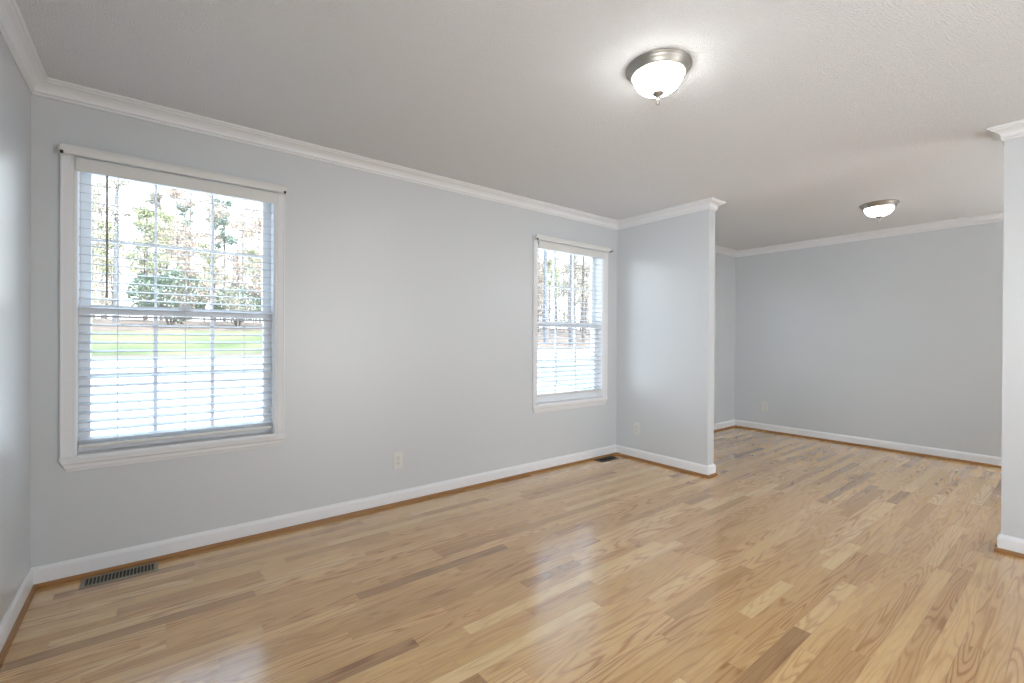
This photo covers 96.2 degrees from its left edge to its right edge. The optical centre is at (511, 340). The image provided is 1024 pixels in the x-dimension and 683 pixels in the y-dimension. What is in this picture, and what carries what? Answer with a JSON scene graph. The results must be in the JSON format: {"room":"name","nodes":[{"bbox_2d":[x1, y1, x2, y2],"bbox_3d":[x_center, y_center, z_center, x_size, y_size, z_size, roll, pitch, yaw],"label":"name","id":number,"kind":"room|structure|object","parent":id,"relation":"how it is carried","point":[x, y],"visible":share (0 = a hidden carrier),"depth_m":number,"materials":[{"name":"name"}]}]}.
{"room":"empty living room","nodes":[
{"label":"empty living room","id":0,"kind":"room"},
{"bbox_2d":[0,34,30,622],"bbox_3d":[-0.330,0.065,-0.458,0.160,2.680,6.903,0,0,-38],"label":"wall","id":1,"kind":"structure","parent":0,"point":[15,97],"depth_m":1.92,"materials":[{"name":"grey paint"}]},
{"bbox_2d":[0,568,36,667],"bbox_3d":[-0.263,1.155,-0.397,0.026,0.100,6.583,0,0,-38],"label":"baseboard","id":2,"kind":"structure","parent":1,"relation":"attached to","point":[10,624],"depth_m":1.91,"materials":[{"name":"white paint"}]},
{"bbox_2d":[0,0,46,93],"bbox_3d":[-0.235,-1.186,-0.394,0.063,0.077,6.583,0,0,-38],"label":"crown molding","id":3,"kind":"structure","parent":1,"relation":"attached to","point":[14,32],"depth_m":1.87,"materials":[{"name":"white paint"}]},
{"bbox_2d":[30,94,735,567],"bbox_3d":[0.359,0.053,4.356,6.849,2.680,0.160,0,0,-38],"label":"wall","id":4,"kind":"structure","parent":0,"point":[408,305],"depth_m":3.13,"materials":[{"name":"grey paint"}]},
{"bbox_2d":[58,153,284,471],"bbox_3d":[-1.865,-0.149,2.621,1.008,1.596,0.216,0,0,-38],"label":"window","id":5,"kind":"structure","parent":4,"relation":"in","point":[72,458],"depth_m":2.45,"materials":[{"name":"white paint"}]},
{"bbox_2d":[58,143,286,194],"bbox_3d":[-1.785,-0.924,2.521,1.018,0.050,0.044,0,0,-38],"label":"curtain rod","id":6,"kind":"object","parent":5,"relation":"attached to","point":[63,148],"visible":1,"depth_m":2.45,"materials":[{"name":"white metal"}]},
{"bbox_2d":[76,157,275,447],"bbox_3d":[-1.826,-0.179,2.570,0.890,1.444,0.091,0,0,-38],"label":"window blind","id":7,"kind":"object","parent":5,"relation":"attached to","point":[87,166],"visible":1,"depth_m":2.52,"materials":[{"name":"white plastic"}]},
{"bbox_2d":[31,445,615,588],"bbox_3d":[-0.594,1.141,3.503,4.302,0.100,0.026,0,0,-38],"label":"baseboard","id":8,"kind":"structure","parent":4,"relation":"attached to","point":[48,575],"depth_m":2.82,"materials":[{"name":"white paint"}]},
{"bbox_2d":[32,77,617,229],"bbox_3d":[-0.569,-1.201,3.480,4.302,0.077,0.063,0,0,-38],"label":"crown molding","id":9,"kind":"structure","parent":4,"relation":"attached to","point":[50,88],"depth_m":2.81,"materials":[{"name":"white paint"}]},
{"bbox_2d":[393,451,402,468],"bbox_3d":[-0.825,0.870,3.331,0.074,0.121,0.009,0,0,-38],"label":"wall outlet","id":10,"kind":"object","parent":4,"relation":"attached to","point":[397,456],"visible":1,"depth_m":3.33,"materials":[{"name":"white plastic"}]},
{"bbox_2d":[532,235,607,412],"bbox_3d":[0.525,-0.142,4.486,1.008,1.596,0.216,0,0,-38],"label":"window","id":11,"kind":"structure","parent":4,"relation":"in","point":[540,404],"depth_m":4.59,"materials":[{"name":"white paint"}]},
{"bbox_2d":[537,241,604,396],"bbox_3d":[0.565,-0.190,4.435,0.890,1.408,0.091,0,0,-38],"label":"window blind","id":12,"kind":"object","parent":11,"relation":"attached to","point":[543,245],"visible":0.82,"depth_m":4.42,"materials":[{"name":"white plastic"}]},
{"bbox_2d":[533,234,613,252],"bbox_3d":[0.616,-0.917,4.405,1.058,0.050,0.065,0,0,-38],"label":"curtain rod","id":13,"kind":"object","parent":11,"relation":"attached to","point":[538,236],"visible":1,"depth_m":4.33,"materials":[{"name":"white metal"}]},
{"bbox_2d":[714,419,735,431],"bbox_3d":[2.148,1.149,5.641,2.442,0.100,0.026,0,0,-38],"label":"baseboard","id":14,"kind":"structure","parent":4,"relation":"attached to","point":[720,426],"depth_m":6.20,"materials":[{"name":"white paint"}]},
{"bbox_2d":[715,245,737,256],"bbox_3d":[2.172,-1.193,5.619,2.442,0.077,0.063,0,0,-38],"label":"crown molding","id":15,"kind":"structure","parent":4,"relation":"attached to","point":[718,249],"depth_m":6.17,"materials":[{"name":"white paint"}]},
{"bbox_2d":[0,427,1023,682],"bbox_3d":[2.426,1.313,1.702,7.049,0.200,6.783,0,0,-38],"label":"floor","id":16,"kind":"structure","parent":0,"point":[803,560],"depth_m":2.20,"materials":[{"name":"brown wood"}]},
{"bbox_2d":[79,561,157,589],"bbox_3d":[-1.979,1.185,2.324,0.300,0.005,0.118,0,0,-38],"label":"floor vent","id":17,"kind":"object","parent":16,"relation":"in","point":[96,580],"visible":1,"depth_m":2.32,"materials":[{"name":"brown metal"}]},
{"bbox_2d":[595,456,618,461],"bbox_3d":[0.951,1.193,4.619,0.262,0.005,0.110,0,0,-38],"label":"floor vent","id":18,"kind":"object","parent":16,"relation":"in","point":[604,459],"visible":1,"depth_m":4.61,"materials":[{"name":"brown metal"}]},
{"bbox_2d":[1001,137,1023,538],"bbox_3d":[4.023,0.009,1.171,0.105,2.430,3.797,0,0,-38],"label":"wall pier","id":19,"kind":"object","parent":16,"relation":"on","point":[1012,466],"visible":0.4,"depth_m":2.60,"materials":[{"name":"grey paint"}]},
{"bbox_2d":[988,130,1003,144],"bbox_3d":[2.843,-1.179,2.689,0.231,0.077,0.063,0,0,-38],"label":"crown molding","id":20,"kind":"structure","parent":19,"relation":"attached to","point":[995,137],"depth_m":2.69,"materials":[{"name":"white paint"}]},
{"bbox_2d":[987,119,1023,140],"bbox_3d":[3.944,-1.168,1.140,0.063,0.077,3.860,0,0,-38],"label":"crown molding","id":21,"kind":"structure","parent":19,"relation":"attached to","point":[1012,130],"depth_m":2.59,"materials":[{"name":"white paint"}]},
{"bbox_2d":[994,534,1023,558],"bbox_3d":[3.957,1.173,1.145,0.026,0.100,3.823,0,0,-38],"label":"baseboard","id":22,"kind":"structure","parent":19,"relation":"attached to","point":[1013,546],"depth_m":2.60,"materials":[{"name":"white paint"}]},
{"bbox_2d":[16,0,1023,250],"bbox_3d":[2.456,-1.306,1.673,7.549,0.180,7.533,0,0,-38],"label":"ceiling","id":23,"kind":"structure","parent":0,"point":[796,116],"depth_m":2.25,"materials":[{"name":"white paint"}]},
{"bbox_2d":[626,48,691,104],"bbox_3d":[0.659,-1.144,2.072,0.285,0.167,0.285,0,0,-19],"label":"ceiling lamp","id":24,"kind":"object","parent":23,"relation":"attached to","point":[655,73],"visible":1,"depth_m":2.00,"materials":[{"name":"white glass"}]},
{"bbox_2d":[859,199,899,222],"bbox_3d":[3.287,-1.137,4.115,0.285,0.167,0.285,0,0,11],"label":"ceiling lamp","id":25,"kind":"object","parent":23,"relation":"attached to","point":[878,209],"visible":1,"depth_m":4.04,"materials":[{"name":"white glass"}]},
{"bbox_2d":[616,209,714,477],"bbox_3d":[1.451,-0.016,4.447,0.131,2.430,1.038,0,0,-38],"label":"wall","id":26,"kind":"structure","parent":0,"point":[666,267],"depth_m":4.35,"materials":[{"name":"grey paint"}]},
{"bbox_2d":[634,422,639,434],"bbox_3d":[1.254,0.889,4.625,0.009,0.121,0.074,0,0,-38],"label":"wall outlet","id":27,"kind":"object","parent":26,"relation":"attached to","point":[636,425],"visible":1,"depth_m":4.62,"materials":[{"name":"white plastic"}]},
{"bbox_2d":[617,197,711,229],"bbox_3d":[1.413,-1.193,4.385,0.063,0.077,1.075,0,0,-38],"label":"crown molding","id":28,"kind":"structure","parent":26,"relation":"attached to","point":[704,204],"depth_m":4.33,"materials":[{"name":"white paint"}]},
{"bbox_2d":[708,464,717,477],"bbox_3d":[1.766,1.152,4.060,0.157,0.100,0.026,0,0,-38],"label":"baseboard","id":29,"kind":"structure","parent":26,"relation":"attached to","point":[711,468],"depth_m":4.06,"materials":[{"name":"white paint"}]},
{"bbox_2d":[709,197,725,210],"bbox_3d":[1.790,-1.190,4.038,0.231,0.077,0.063,0,0,-38],"label":"crown molding","id":30,"kind":"structure","parent":26,"relation":"attached to","point":[715,203],"depth_m":4.04,"materials":[{"name":"white paint"}]},
{"bbox_2d":[735,221,1003,456],"bbox_3d":[5.196,0.081,3.853,0.160,2.680,6.903,0,0,-38],"label":"wall","id":31,"kind":"structure","parent":0,"point":[899,338],"depth_m":5.13,"materials":[{"name":"grey paint"}]},
{"bbox_2d":[762,402,767,410],"bbox_3d":[3.347,0.876,6.083,0.009,0.121,0.074,0,0,-38],"label":"wall outlet","id":32,"kind":"object","parent":31,"relation":"attached to","point":[764,404],"visible":1,"depth_m":6.08,"materials":[{"name":"white plastic"}]},
{"bbox_2d":[735,419,1001,467],"bbox_3d":[5.117,1.171,3.799,0.026,0.100,6.583,0,0,-38],"label":"baseboard","id":33,"kind":"structure","parent":31,"relation":"attached to","point":[979,459],"depth_m":5.10,"materials":[{"name":"white paint"}]},
{"bbox_2d":[736,212,1003,256],"bbox_3d":[5.115,-1.170,3.780,0.063,0.077,6.583,0,0,-38],"label":"crown molding","id":34,"kind":"structure","parent":31,"relation":"attached to","point":[994,217],"depth_m":5.08,"materials":[{"name":"white paint"}]},
{"label":"outside","id":35,"kind":"structure","parent":0,"visible":0},
{"bbox_2d":[537,363,589,388],"bbox_3d":[9.334,1.387,20.546,20.000,0.525,8.900,0,0,-38],"label":"grass verge","id":36,"kind":"structure","parent":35,"point":[578,367],"depth_m":16.72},
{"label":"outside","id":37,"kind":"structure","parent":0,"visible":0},
{"bbox_2d":[91,319,590,389],"bbox_3d":[1.510,-0.976,79.357,220.000,5.045,116.707,0,0,-38],"label":"ground","id":38,"kind":"structure","parent":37,"point":[95,321],"depth_m":36.76,"materials":[{"name":"green plant"}]},
{"bbox_2d":[92,190,100,275],"bbox_3d":[-39.116,-8.808,41.779,3.806,14.249,4.067,0,0,-9],"label":"tree","id":39,"kind":"object","parent":38,"relation":"on","point":[93,190],"visible":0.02,"depth_m":41.92,"materials":[{"name":"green plant"}]},
{"bbox_2d":[92,181,111,318],"bbox_3d":[-58.313,-12.713,64.613,6.452,20.168,6.313,0,0,8],"label":"tree","id":40,"kind":"object","parent":38,"relation":"on","point":[95,190],"visible":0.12,"depth_m":64.42,"materials":[{"name":"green plant"}]},
{"bbox_2d":[92,194,112,318],"bbox_3d":[-46.964,-9.345,52.543,2.853,14.272,2.936,0,0,19],"label":"tree","id":41,"kind":"object","parent":38,"relation":"on","point":[101,244],"visible":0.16,"depth_m":52.52,"materials":[{"name":"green plant"}]},
{"bbox_2d":[93,215,113,304],"bbox_3d":[-53.951,-9.892,60.256,3.883,14.927,4.655,0,0,31],"label":"tree","id":42,"kind":"object","parent":38,"relation":"on","point":[99,215],"visible":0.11,"depth_m":60.40,"materials":[{"name":"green plant"}]},
{"bbox_2d":[92,177,125,320],"bbox_3d":[-35.503,-7.898,39.669,4.149,12.974,3.470,0,0,12],"label":"tree","id":43,"kind":"object","parent":38,"relation":"on","point":[95,181],"visible":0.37,"depth_m":39.36,"materials":[{"name":"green plant"}]},
{"bbox_2d":[92,217,130,318],"bbox_3d":[-41.619,-7.446,47.225,3.714,11.048,3.914,0,0,-8],"label":"tree","id":44,"kind":"object","parent":38,"relation":"on","point":[103,270],"visible":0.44,"depth_m":47.32,"materials":[{"name":"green plant"}]},
{"bbox_2d":[94,229,129,318],"bbox_3d":[-50.958,-8.741,58.392,4.368,12.730,4.172,0,0,5],"label":"tree","id":45,"kind":"object","parent":38,"relation":"on","point":[110,229],"visible":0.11,"depth_m":58.33,"materials":[{"name":"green plant"}]},
{"bbox_2d":[92,178,142,322],"bbox_3d":[-31.403,-10.766,36.528,3.984,19.365,3.871,0,0,18],"label":"tree","id":46,"kind":"object","parent":38,"relation":"on","point":[114,210],"visible":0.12,"depth_m":36.25,"materials":[{"name":"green plant"}]},
{"bbox_2d":[91,175,144,329],"bbox_3d":[-23.284,-7.367,25.184,3.804,14.222,4.548,0,0,-8],"label":"tree","id":47,"kind":"object","parent":38,"relation":"on","point":[97,179],"visible":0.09,"depth_m":25.44,"materials":[{"name":"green plant"}]},
{"bbox_2d":[108,246,133,318],"bbox_3d":[-54.042,-8.107,63.326,2.871,11.035,3.442,0,0,-30],"label":"tree","id":48,"kind":"object","parent":38,"relation":"on","point":[124,246],"visible":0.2,"depth_m":63.58,"materials":[{"name":"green plant"}]},
{"bbox_2d":[119,252,131,318],"bbox_3d":[-64.147,-9.204,77.268,3.179,12.219,3.811,0,0,13],"label":"tree","id":49,"kind":"object","parent":38,"relation":"on","point":[120,252],"visible":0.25,"depth_m":77.09,"materials":[{"name":"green plant"}]},
{"bbox_2d":[120,254,135,318],"bbox_3d":[-57.517,-8.000,68.414,2.710,10.419,3.249,0,0,14],"label":"tree","id":50,"kind":"object","parent":38,"relation":"on","point":[125,302],"visible":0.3,"depth_m":68.50,"materials":[{"name":"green plant"}]},
{"bbox_2d":[129,233,153,319],"bbox_3d":[-50.003,-8.592,62.606,4.004,12.218,4.192,0,0,-33],"label":"tree","id":51,"kind":"object","parent":38,"relation":"on","point":[136,233],"visible":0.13,"depth_m":62.80,"materials":[{"name":"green plant"}]},
{"bbox_2d":[131,207,154,273],"bbox_3d":[-57.964,-11.988,73.039,4.224,18.247,4.012,0,0,40],"label":"tree","id":52,"kind":"object","parent":38,"relation":"on","point":[138,229],"visible":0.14,"depth_m":72.68,"materials":[{"name":"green plant"}]},
{"bbox_2d":[120,201,170,320],"bbox_3d":[-34.501,-7.471,43.402,3.990,11.868,4.204,0,0,-42],"label":"tree","id":53,"kind":"object","parent":38,"relation":"on","point":[144,212],"visible":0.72,"depth_m":43.28,"materials":[{"name":"green plant"}]},
{"bbox_2d":[135,185,183,319],"bbox_3d":[-40.642,-10.857,52.532,4.718,17.661,5.041,0,0,-18],"label":"tree","id":54,"kind":"object","parent":38,"relation":"on","point":[152,197],"visible":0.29,"depth_m":52.49,"materials":[{"name":"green plant"}]},
{"bbox_2d":[142,206,183,305],"bbox_3d":[-35.960,-7.978,48.229,4.390,12.393,4.167,0,0,-22],"label":"tree","id":55,"kind":"object","parent":38,"relation":"on","point":[163,215],"visible":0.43,"depth_m":47.55,"materials":[{"name":"green plant"}]},
{"bbox_2d":[126,266,210,324],"bbox_3d":[-25.096,-3.101,33.742,5.029,4.776,5.015,0,0,-38],"label":"shrub","id":56,"kind":"object","parent":38,"relation":"on","point":[146,280],"visible":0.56,"depth_m":32.62,"materials":[{"name":"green plant"}]},
{"bbox_2d":[162,213,178,319],"bbox_3d":[-44.229,-9.453,59.133,2.860,14.309,2.944,0,0,-37],"label":"tree","id":57,"kind":"object","parent":38,"relation":"on","point":[166,213],"visible":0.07,"depth_m":59.03,"materials":[{"name":"beige plant"}]},
{"bbox_2d":[158,187,189,307],"bbox_3d":[-27.419,-7.528,37.555,4.168,13.033,3.486,0,0,-23],"label":"tree","id":58,"kind":"object","parent":38,"relation":"on","point":[169,199],"visible":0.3,"depth_m":37.75,"materials":[{"name":"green plant"}]},
{"bbox_2d":[151,186,205,322],"bbox_3d":[-29.758,-8.158,40.883,4.518,13.852,4.229,0,0,33],"label":"tree","id":59,"kind":"object","parent":38,"relation":"on","point":[177,241],"visible":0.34,"depth_m":40.61,"materials":[{"name":"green plant"}]},
{"bbox_2d":[175,201,197,300],"bbox_3d":[-49.039,-11.736,68.514,4.033,18.339,4.245,0,0,-22],"label":"tree","id":60,"kind":"object","parent":38,"relation":"on","point":[178,209],"visible":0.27,"depth_m":68.44,"materials":[{"name":"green plant"}]},
{"bbox_2d":[157,186,227,328],"bbox_3d":[-21.111,-6.208,30.303,3.738,11.461,3.499,0,0,-2],"label":"tree","id":61,"kind":"object","parent":38,"relation":"on","point":[191,243],"visible":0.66,"depth_m":30.23,"materials":[{"name":"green plant"}]},
{"bbox_2d":[194,238,218,320],"bbox_3d":[-35.305,-6.976,53.096,3.564,10.059,3.382,0,0,31],"label":"tree","id":62,"kind":"object","parent":38,"relation":"on","point":[208,245],"visible":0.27,"depth_m":53.03,"materials":[{"name":"green plant"}]},
{"bbox_2d":[200,223,228,320],"bbox_3d":[-43.750,-10.173,66.956,4.945,15.457,4.839,0,0,-22],"label":"tree","id":63,"kind":"object","parent":38,"relation":"on","point":[215,232],"visible":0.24,"depth_m":67.17,"materials":[{"name":"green plant"}]},
{"bbox_2d":[199,196,230,290],"bbox_3d":[-40.235,-10.916,62.761,4.637,17.358,4.954,0,0,10],"label":"tree","id":64,"kind":"object","parent":38,"relation":"on","point":[203,196],"visible":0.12,"depth_m":61.83,"materials":[{"name":"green plant"}]},
{"bbox_2d":[197,193,233,308],"bbox_3d":[-30.834,-8.743,48.200,3.774,14.130,4.033,0,0,35],"label":"tree","id":65,"kind":"object","parent":38,"relation":"on","point":[207,196],"visible":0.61,"depth_m":47.71,"materials":[{"name":"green plant"}]},
{"bbox_2d":[208,195,240,321],"bbox_3d":[-36.372,-11.475,58.059,3.677,18.831,3.471,0,0,21],"label":"tree","id":66,"kind":"object","parent":38,"relation":"on","point":[229,202],"visible":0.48,"depth_m":57.83,"materials":[{"name":"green plant"}]},
{"bbox_2d":[220,246,243,307],"bbox_3d":[-43.582,-8.835,72.048,4.308,12.556,4.115,0,0,0],"label":"tree","id":67,"kind":"object","parent":38,"relation":"on","point":[229,248],"visible":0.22,"depth_m":71.94,"materials":[{"name":"grey plant"}]},
{"bbox_2d":[228,250,241,299],"bbox_3d":[-39.658,-7.841,66.100,2.937,10.979,3.511,0,0,-29],"label":"tree","id":68,"kind":"object","parent":38,"relation":"on","point":[235,250],"visible":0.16,"depth_m":65.84,"materials":[{"name":"beige plant"}]},
{"bbox_2d":[209,283,261,325],"bbox_3d":[-23.280,-2.912,38.867,4.150,3.952,4.162,0,0,-22],"label":"shrub","id":69,"kind":"object","parent":38,"relation":"on","point":[259,301],"visible":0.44,"depth_m":38.39,"materials":[{"name":"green plant"}]},
{"bbox_2d":[214,199,258,325],"bbox_3d":[-21.134,-7.214,35.382,3.502,13.094,4.188,0,0,-45],"label":"tree","id":70,"kind":"object","parent":38,"relation":"on","point":[229,299],"visible":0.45,"depth_m":35.58,"materials":[{"name":"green plant"}]},
{"bbox_2d":[215,210,257,309],"bbox_3d":[-27.224,-7.205,45.370,3.792,11.626,3.549,0,0,9],"label":"tree","id":71,"kind":"object","parent":38,"relation":"on","point":[234,226],"visible":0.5,"depth_m":45.25,"materials":[{"name":"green plant"}]},
{"bbox_2d":[233,237,248,308],"bbox_3d":[-44.409,-9.995,76.001,3.849,14.797,4.615,0,0,-8],"label":"tree","id":72,"kind":"object","parent":38,"relation":"on","point":[243,237],"visible":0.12,"depth_m":75.71,"materials":[{"name":"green plant"}]},
{"bbox_2d":[230,206,252,321],"bbox_3d":[-46.738,-12.838,79.565,3.797,20.218,4.674,0,0,35],"label":"tree","id":73,"kind":"object","parent":38,"relation":"on","point":[237,206],"visible":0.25,"depth_m":79.47,"materials":[{"name":"beige plant"}]},
{"bbox_2d":[232,232,251,309],"bbox_3d":[-31.320,-7.230,52.909,2.861,10.696,3.421,0,0,9],"label":"tree","id":74,"kind":"object","parent":38,"relation":"on","point":[232,232],"visible":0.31,"depth_m":53.10,"materials":[{"name":"beige plant"}]},
{"bbox_2d":[234,200,261,297],"bbox_3d":[-16.846,-7.793,31.677,4.586,15.023,4.900,0,0,-24],"label":"tree","id":75,"kind":"object","parent":38,"relation":"on","point":[255,221],"visible":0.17,"depth_m":31.05,"materials":[{"name":"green plant"}]},
{"bbox_2d":[240,244,261,321],"bbox_3d":[-31.936,-6.908,56.879,3.328,9.897,3.506,0,0,31],"label":"tree","id":76,"kind":"object","parent":38,"relation":"on","point":[252,251],"visible":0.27,"depth_m":56.42,"materials":[{"name":"green plant"}]},
{"bbox_2d":[243,212,261,321],"bbox_3d":[-35.253,-9.908,64.154,5.073,15.554,4.748,0,0,-5],"label":"tree","id":77,"kind":"object","parent":38,"relation":"on","point":[259,267],"visible":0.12,"depth_m":63.92,"materials":[{"name":"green plant"}]},
{"bbox_2d":[245,224,261,321],"bbox_3d":[-32.956,-8.950,60.213,3.709,13.868,4.435,0,0,37],"label":"tree","id":78,"kind":"object","parent":38,"relation":"on","point":[254,224],"visible":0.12,"depth_m":60.23,"materials":[{"name":"beige plant"}]},
{"bbox_2d":[252,204,261,271],"bbox_3d":[-26.656,-8.730,50.802,4.666,14.304,4.367,0,0,23],"label":"tree","id":79,"kind":"object","parent":38,"relation":"on","point":[261,204],"visible":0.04,"depth_m":50.03,"materials":[{"name":"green plant"}]},
{"bbox_2d":[538,257,543,301],"bbox_3d":[1.584,-6.173,44.228,3.649,11.952,3.898,0,0,-11],"label":"tree","id":80,"kind":"object","parent":38,"relation":"on","point":[539,297],"visible":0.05,"depth_m":44.37,"materials":[{"name":"grey plant"}]},
{"bbox_2d":[538,257,550,317],"bbox_3d":[2.237,-7.312,50.348,4.480,13.734,4.192,0,0,-6],"label":"tree","id":81,"kind":"object","parent":38,"relation":"on","point":[539,263],"visible":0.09,"depth_m":50.23,"materials":[{"name":"grey plant"}]},
{"bbox_2d":[538,249,551,332],"bbox_3d":[2.994,-7.643,56.213,3.953,13.850,3.699,0,0,36],"label":"tree","id":82,"kind":"object","parent":38,"relation":"on","point":[540,276],"visible":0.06,"depth_m":55.73,"materials":[{"name":"beige plant"}]},
{"bbox_2d":[539,250,551,327],"bbox_3d":[6.131,-11.910,88.213,4.032,20.174,4.150,0,0,-14],"label":"tree","id":83,"kind":"object","parent":38,"relation":"on","point":[539,250],"visible":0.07,"depth_m":87.95,"materials":[{"name":"beige plant"}]},
{"bbox_2d":[543,250,548,341],"bbox_3d":[2.603,-8.487,36.419,3.718,18.072,3.612,0,0,18],"label":"tree","id":84,"kind":"object","parent":38,"relation":"on","point":[545,251],"visible":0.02,"depth_m":36.16,"materials":[{"name":"beige plant"}]},
{"bbox_2d":[539,249,559,316],"bbox_3d":[3.988,-8.654,63.269,5.030,15.420,4.708,0,0,33],"label":"tree","id":85,"kind":"object","parent":38,"relation":"on","point":[540,280],"visible":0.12,"depth_m":63.38,"materials":[{"name":"grey plant"}]},
{"bbox_2d":[541,257,560,330],"bbox_3d":[5.769,-6.970,68.089,3.933,11.698,4.144,0,0,-18],"label":"tree","id":86,"kind":"object","parent":38,"relation":"on","point":[556,274],"visible":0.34,"depth_m":68.11,"materials":[{"name":"green plant"}]},
{"bbox_2d":[548,251,563,321],"bbox_3d":[7.783,-10.989,82.556,3.718,18.601,3.827,0,0,27],"label":"tree","id":87,"kind":"object","parent":38,"relation":"on","point":[551,251],"visible":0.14,"depth_m":82.50,"materials":[{"name":"beige plant"}]},
{"bbox_2d":[550,254,566,330],"bbox_3d":[7.468,-8.544,71.801,3.936,14.716,4.706,0,0,-25],"label":"tree","id":88,"kind":"object","parent":38,"relation":"on","point":[555,254],"visible":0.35,"depth_m":71.48,"materials":[{"name":"beige plant"}]},
{"bbox_2d":[554,254,568,332],"bbox_3d":[6.856,-6.313,60.270,3.546,11.088,2.966,0,0,41],"label":"tree","id":89,"kind":"object","parent":38,"relation":"on","point":[562,254],"visible":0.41,"depth_m":60.57,"materials":[{"name":"beige plant"}]},
{"bbox_2d":[550,252,581,332],"bbox_3d":[6.285,-7.826,52.609,3.996,14.939,4.778,0,0,44],"label":"tree","id":90,"kind":"object","parent":38,"relation":"on","point":[564,313],"visible":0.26,"depth_m":52.49,"materials":[{"name":"beige plant"}]},
{"bbox_2d":[557,254,580,328],"bbox_3d":[9.199,-10.953,77.407,5.099,19.091,5.449,0,0,11],"label":"tree","id":91,"kind":"object","parent":38,"relation":"on","point":[561,273],"visible":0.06,"depth_m":77.86,"materials":[{"name":"beige plant"}]},
{"bbox_2d":[569,254,573,344],"bbox_3d":[4.673,-9.755,36.373,4.183,20.925,4.305,0,0,-7],"label":"tree","id":92,"kind":"object","parent":38,"relation":"on","point":[570,275],"visible":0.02,"depth_m":36.42,"materials":[{"name":"beige plant"}]},
{"bbox_2d":[555,255,589,322],"bbox_3d":[6.104,-7.139,47.810,3.958,13.867,3.704,0,0,-8],"label":"tree","id":93,"kind":"object","parent":38,"relation":"on","point":[564,284],"visible":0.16,"depth_m":47.60,"materials":[{"name":"beige plant"}]},
{"bbox_2d":[556,256,589,341],"bbox_3d":[6.412,-8.305,41.099,4.679,17.516,4.999,0,0,-15],"label":"tree","id":94,"kind":"object","parent":38,"relation":"on","point":[583,268],"visible":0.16,"depth_m":40.50,"materials":[{"name":"beige plant"}]},
{"bbox_2d":[558,266,587,301],"bbox_3d":[8.425,-9.216,63.300,4.479,16.769,4.786,0,0,4],"label":"tree","id":95,"kind":"object","parent":38,"relation":"on","point":[587,266],"visible":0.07,"depth_m":63.72,"materials":[{"name":"beige plant"}]},
{"bbox_2d":[575,257,589,333],"bbox_3d":[9.352,-8.098,55.305,4.360,15.275,4.080,0,0,14],"label":"tree","id":96,"kind":"object","parent":38,"relation":"on","point":[586,287],"visible":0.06,"depth_m":55.51,"materials":[{"name":"beige plant"}]},
{"bbox_2d":[575,255,589,331],"bbox_3d":[10.817,-8.604,69.046,4.320,15.136,4.043,0,0,19],"label":"tree","id":97,"kind":"object","parent":38,"relation":"on","point":[577,257],"visible":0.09,"depth_m":69.30,"materials":[{"name":"beige plant"}]},
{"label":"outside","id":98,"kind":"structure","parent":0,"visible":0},
{"bbox_2d":[91,331,262,354],"bbox_3d":[-19.742,-0.026,20.429,34.000,1.088,10.700,0,0,-38],"label":"lawn","id":99,"kind":"structure","parent":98,"point":[93,337],"depth_m":22.00,"materials":[{"name":"green plant"}]},
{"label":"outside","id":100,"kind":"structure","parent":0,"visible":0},
{"bbox_2d":[91,358,584,435],"bbox_3d":[-9.641,1.177,9.103,24.000,0.910,17.800,0,0,-38],"label":"driveway","id":101,"kind":"structure","parent":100,"point":[236,360],"depth_m":10.33,"materials":[{"name":"concrete"}]},
{"bbox_2d":[91,353,261,358],"bbox_3d":[-15.205,0.623,16.237,28.000,0.122,1.500,0,0,-38],"label":"mulch strip","id":102,"kind":"object","parent":101,"relation":"on","point":[238,354],"visible":0.16,"depth_m":18.14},
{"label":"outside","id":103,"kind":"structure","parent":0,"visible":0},
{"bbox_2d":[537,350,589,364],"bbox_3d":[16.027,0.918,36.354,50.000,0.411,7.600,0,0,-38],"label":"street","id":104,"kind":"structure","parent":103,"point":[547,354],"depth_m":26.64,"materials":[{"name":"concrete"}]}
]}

